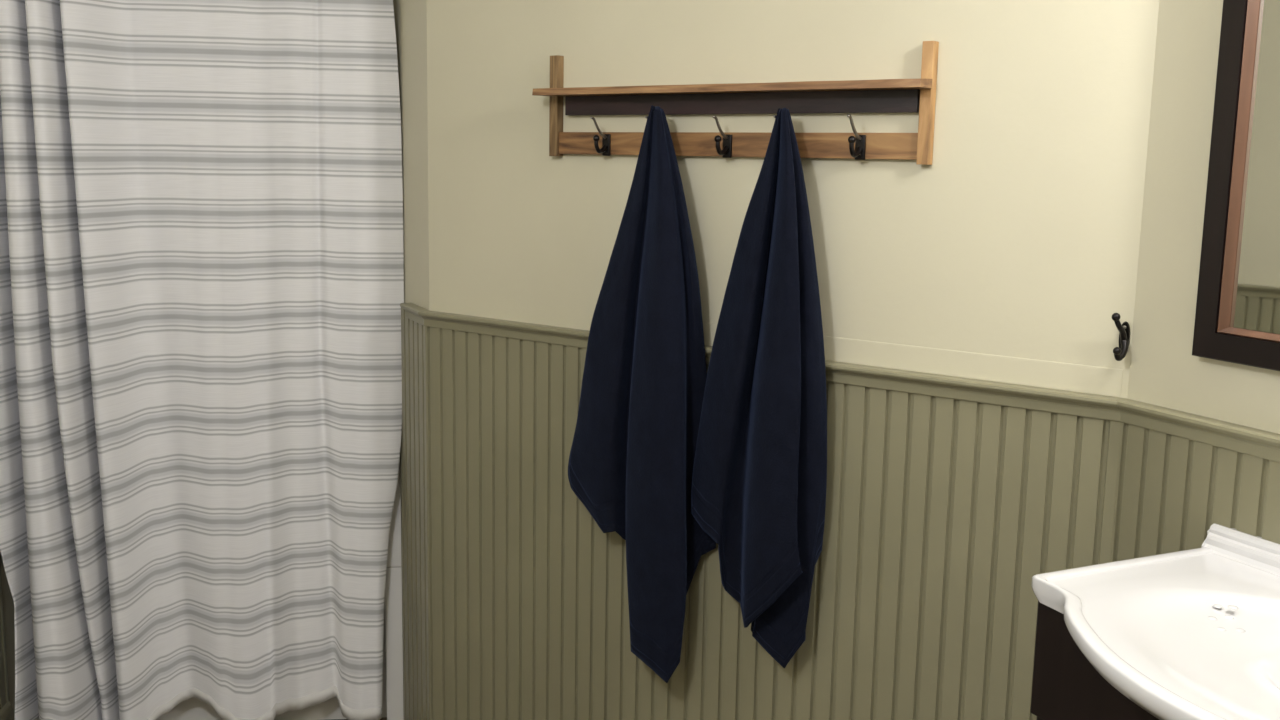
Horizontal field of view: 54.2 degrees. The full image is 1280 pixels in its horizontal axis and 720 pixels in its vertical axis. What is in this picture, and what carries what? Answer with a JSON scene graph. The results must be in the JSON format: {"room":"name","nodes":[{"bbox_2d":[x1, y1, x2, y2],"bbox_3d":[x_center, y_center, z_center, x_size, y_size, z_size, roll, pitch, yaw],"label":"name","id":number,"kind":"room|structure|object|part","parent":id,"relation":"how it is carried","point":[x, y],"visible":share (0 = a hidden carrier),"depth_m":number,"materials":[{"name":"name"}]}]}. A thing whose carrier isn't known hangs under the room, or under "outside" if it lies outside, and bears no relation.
{"room":"bathroom","nodes":[
{"label":"bathroom","id":0,"kind":"room"},
{"bbox_2d":[0,552,14,719],"bbox_3d":[-1.481,-0.022,1.794,0.080,2.420,4.080,0,9,-7],"label":"wall","id":1,"kind":"structure","parent":0,"point":[8,603],"depth_m":3.22,"materials":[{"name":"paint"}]},
{"bbox_2d":[0,562,9,708],"bbox_3d":[-1.396,0.678,1.517,0.011,1.128,3.270,0,9,-7],"label":"trim","id":2,"kind":"structure","parent":1,"relation":"attached to","point":[4,684],"depth_m":3.15,"materials":[{"name":"green paint"}]},
{"bbox_2d":[0,701,13,719],"bbox_3d":[-1.401,1.178,1.614,0.022,0.110,3.220,0,9,-7],"label":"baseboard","id":3,"kind":"structure","parent":1,"relation":"attached to","point":[6,713],"depth_m":3.15,"materials":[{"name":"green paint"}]},
{"bbox_2d":[330,717,386,719],"bbox_3d":[-0.392,1.328,1.395,6.400,0.080,4.600,8,12,37],"label":"floor","id":4,"kind":"structure","parent":0,"point":[382,718],"depth_m":3.35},
{"bbox_2d":[10,591,386,719],"bbox_3d":[-1.177,0.698,3.608,0.953,0.430,0.720,0,9,-7],"label":"bathtub","id":5,"kind":"object","parent":4,"relation":"on","point":[192,708],"visible":0.06,"depth_m":3.33,"materials":[{"name":"white ceramic"}]},
{"bbox_2d":[1030,601,1158,719],"bbox_3d":[0.819,0.830,1.455,0.362,0.926,0.786,-3,10,-25],"label":"vanity cabinet","id":6,"kind":"object","parent":4,"relation":"on","point":[1065,685],"visible":0.34,"depth_m":1.63,"materials":[{"name":"brown wood"}]},
{"bbox_2d":[1031,523,1279,719],"bbox_3d":[0.784,0.379,1.361,0.502,0.138,0.812,-3,10,-25],"label":"sink","id":7,"kind":"object","parent":6,"relation":"in","point":[1192,634],"visible":1,"depth_m":1.55,"materials":[{"name":"white ceramic"}]},
{"bbox_2d":[393,0,428,309],"bbox_3d":[-0.676,-0.267,3.392,0.080,2.420,1.050,-3,10,-25],"label":"wall","id":8,"kind":"structure","parent":0,"point":[410,16],"depth_m":2.97,"materials":[{"name":"beige paint"}]},
{"bbox_2d":[387,461,400,566],"bbox_3d":[-0.783,-0.154,3.439,0.060,1.312,0.648,-4,10,-27],"label":"tub surround","id":9,"kind":"object","parent":8,"relation":"attached to","point":[394,545],"visible":0.16,"depth_m":3.25,"materials":[{"name":"white plastic"}]},
{"bbox_2d":[385,566,403,719],"bbox_3d":[-0.650,0.755,3.310,0.045,0.431,0.014,0,9,-7],"label":"trim strip","id":10,"kind":"object","parent":8,"relation":"attached to","point":[393,588],"visible":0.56,"depth_m":3.30,"materials":[{"name":"white plastic"}]},
{"bbox_2d":[400,307,428,719],"bbox_3d":[-0.559,0.434,3.118,0.011,1.128,0.255,-3,10,-25],"label":"wainscoting","id":11,"kind":"structure","parent":8,"relation":"attached to","point":[413,452],"depth_m":3.10,"materials":[{"name":"green paint"}]},
{"bbox_2d":[400,303,428,325],"bbox_3d":[-0.537,-0.109,2.983,0.028,0.036,0.169,-3,10,-25],"label":"trim","id":12,"kind":"structure","parent":8,"relation":"attached to","point":[411,309],"depth_m":2.98,"materials":[{"name":"green paint"}]},
{"bbox_2d":[426,0,1158,397],"bbox_3d":[0.163,-0.101,2.461,1.587,2.420,0.080,8,12,37],"label":"wall","id":13,"kind":"structure","parent":0,"point":[1020,236],"depth_m":2.20,"materials":[{"name":"beige paint"}]},
{"bbox_2d":[532,41,938,164],"bbox_3d":[0.138,-0.476,2.329,0.856,0.208,0.069,8,12,37],"label":"wall shelf","id":14,"kind":"object","parent":13,"relation":"attached to","point":[881,95],"visible":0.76,"depth_m":2.29,"materials":[{"name":"brown wood"}]},
{"bbox_3d":[-0.174,-0.527,2.596,0.022,0.205,0.020,8,12,37],"label":"post","id":15,"kind":"part","parent":14,"relation":"part of","materials":[{"name":"brown wood"}]},
{"bbox_3d":[-0.082,-0.463,2.494,0.006,0.044,0.050,8,12,37],"label":"hook arm","id":16,"kind":"part","parent":14,"relation":"part of","materials":[{"name":"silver metal"}]},
{"bbox_2d":[568,105,715,682],"bbox_3d":[-0.017,0.068,2.488,0.361,1.127,0.102,8,12,37],"label":"bath towel","id":17,"kind":"object","parent":14,"relation":"hanging from","point":[632,456],"visible":0.95,"depth_m":2.44,"materials":[{"name":"blue fabric"}]},
{"bbox_3d":[0.149,-0.431,2.319,0.006,0.044,0.050,8,12,37],"label":"hook arm","id":18,"kind":"part","parent":14,"relation":"part of","materials":[{"name":"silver metal"}]},
{"bbox_2d":[691,108,826,667],"bbox_3d":[0.208,0.061,2.309,0.291,1.032,0.096,9,12,41],"label":"bath towel","id":19,"kind":"object","parent":14,"relation":"hanging from","point":[759,477],"visible":1,"depth_m":2.26,"materials":[{"name":"blue fabric"}]},
{"bbox_3d":[0.369,-0.400,2.152,0.006,0.044,0.050,8,12,37],"label":"hook arm","id":20,"kind":"part","parent":14,"relation":"part of","materials":[{"name":"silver metal"}]},
{"bbox_3d":[0.483,-0.431,2.099,0.020,0.203,0.020,8,12,37],"label":"post","id":21,"kind":"part","parent":14,"relation":"part of","materials":[{"name":"brown wood"}]},
{"bbox_2d":[418,310,1126,421],"bbox_3d":[0.125,-0.009,2.435,1.594,0.036,0.028,8,12,37],"label":"trim","id":22,"kind":"structure","parent":13,"relation":"attached to","point":[1095,406],"depth_m":2.17,"materials":[{"name":"green paint"}]},
{"bbox_2d":[425,326,1120,719],"bbox_3d":[0.123,0.541,2.529,1.590,1.128,0.011,8,12,37],"label":"wainscoting","id":23,"kind":"structure","parent":13,"relation":"attached to","point":[942,514],"depth_m":2.39,"materials":[{"name":"green paint"}]},
{"bbox_2d":[704,322,1122,396],"bbox_3d":[0.442,-0.007,2.206,0.797,0.044,0.001,8,12,37],"label":"trim","id":24,"kind":"structure","parent":13,"relation":"attached to","point":[1022,371],"depth_m":2.11,"materials":[{"name":"beige paint"}]},
{"bbox_2d":[1112,313,1129,360],"bbox_3d":[0.745,-0.037,1.938,0.021,0.076,0.045,8,12,37],"label":"wall hook","id":25,"kind":"object","parent":13,"relation":"attached to","point":[1120,352],"visible":1,"depth_m":1.94,"materials":[{"name":"black metal"}]},
{"bbox_3d":[0.744,-0.050,1.936,0.043,0.048,0.013,-7,12,-41],"label":"arm","id":26,"kind":"part","parent":25,"relation":"part of","materials":[{"name":"black metal"}]},
{"bbox_3d":[0.746,-0.015,1.940,0.015,0.033,0.043,8,12,37],"label":"arm","id":27,"kind":"part","parent":25,"relation":"part of","materials":[{"name":"black metal"}]},
{"bbox_3d":[0.757,-0.035,1.955,0.017,0.052,0.004,8,12,37],"label":"plate","id":28,"kind":"part","parent":25,"relation":"part of","materials":[{"name":"black metal"}]},
{"bbox_2d":[1127,0,1279,433],"bbox_3d":[1.352,0.187,0.809,0.080,2.420,2.600,-3,10,-25],"label":"wall","id":29,"kind":"structure","parent":0,"point":[1164,371],"depth_m":1.85,"materials":[{"name":"beige paint"}]},
{"bbox_2d":[1110,422,1279,561],"bbox_3d":[1.300,0.827,0.893,0.011,1.128,2.600,-3,10,-25],"label":"wainscoting","id":30,"kind":"structure","parent":29,"relation":"attached to","point":[1171,490],"depth_m":1.86,"materials":[{"name":"green paint"}]},
{"bbox_2d":[1117,399,1279,462],"bbox_3d":[1.302,0.277,0.800,0.028,0.036,2.600,-3,10,-25],"label":"trim","id":31,"kind":"structure","parent":29,"relation":"attached to","point":[1251,441],"depth_m":1.81,"materials":[{"name":"green paint"}]},
{"bbox_2d":[1192,0,1279,370],"bbox_3d":[0.973,-0.436,1.425,0.023,0.980,0.720,-3,10,-25],"label":"wall mirror","id":32,"kind":"object","parent":29,"relation":"attached to","point":[1237,315],"visible":1,"depth_m":1.74,"materials":[{"name":"brown wood"}]},
{"bbox_2d":[1230,0,1279,333],"bbox_3d":[0.981,-0.437,1.429,0.005,0.885,0.625,-3,10,-25],"label":"mirror glass","id":33,"kind":"object","parent":32,"relation":"attached to","point":[1255,176],"depth_m":1.72,"materials":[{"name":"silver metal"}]},
{"bbox_2d":[1201,523,1279,576],"bbox_3d":[0.998,0.317,1.452,0.032,0.038,0.812,-3,10,-25],"label":"backsplash","id":34,"kind":"structure","parent":29,"relation":"attached to","point":[1256,552],"depth_m":1.75,"materials":[{"name":"white ceramic"}]},
{"bbox_3d":[-1.079,-0.989,2.913,0.732,0.047,0.732,8,12,37],"label":"shower curtain rod","id":35,"kind":"object","parent":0,"visible":0},
{"bbox_2d":[0,0,403,719],"bbox_3d":[-1.085,-0.003,3.066,0.996,1.971,0.195,-1,9,-13],"label":"shower curtain","id":36,"kind":"object","parent":35,"relation":"hanging from","point":[202,243],"visible":1,"depth_m":3.04,"materials":[{"name":"fabric"}]}
]}

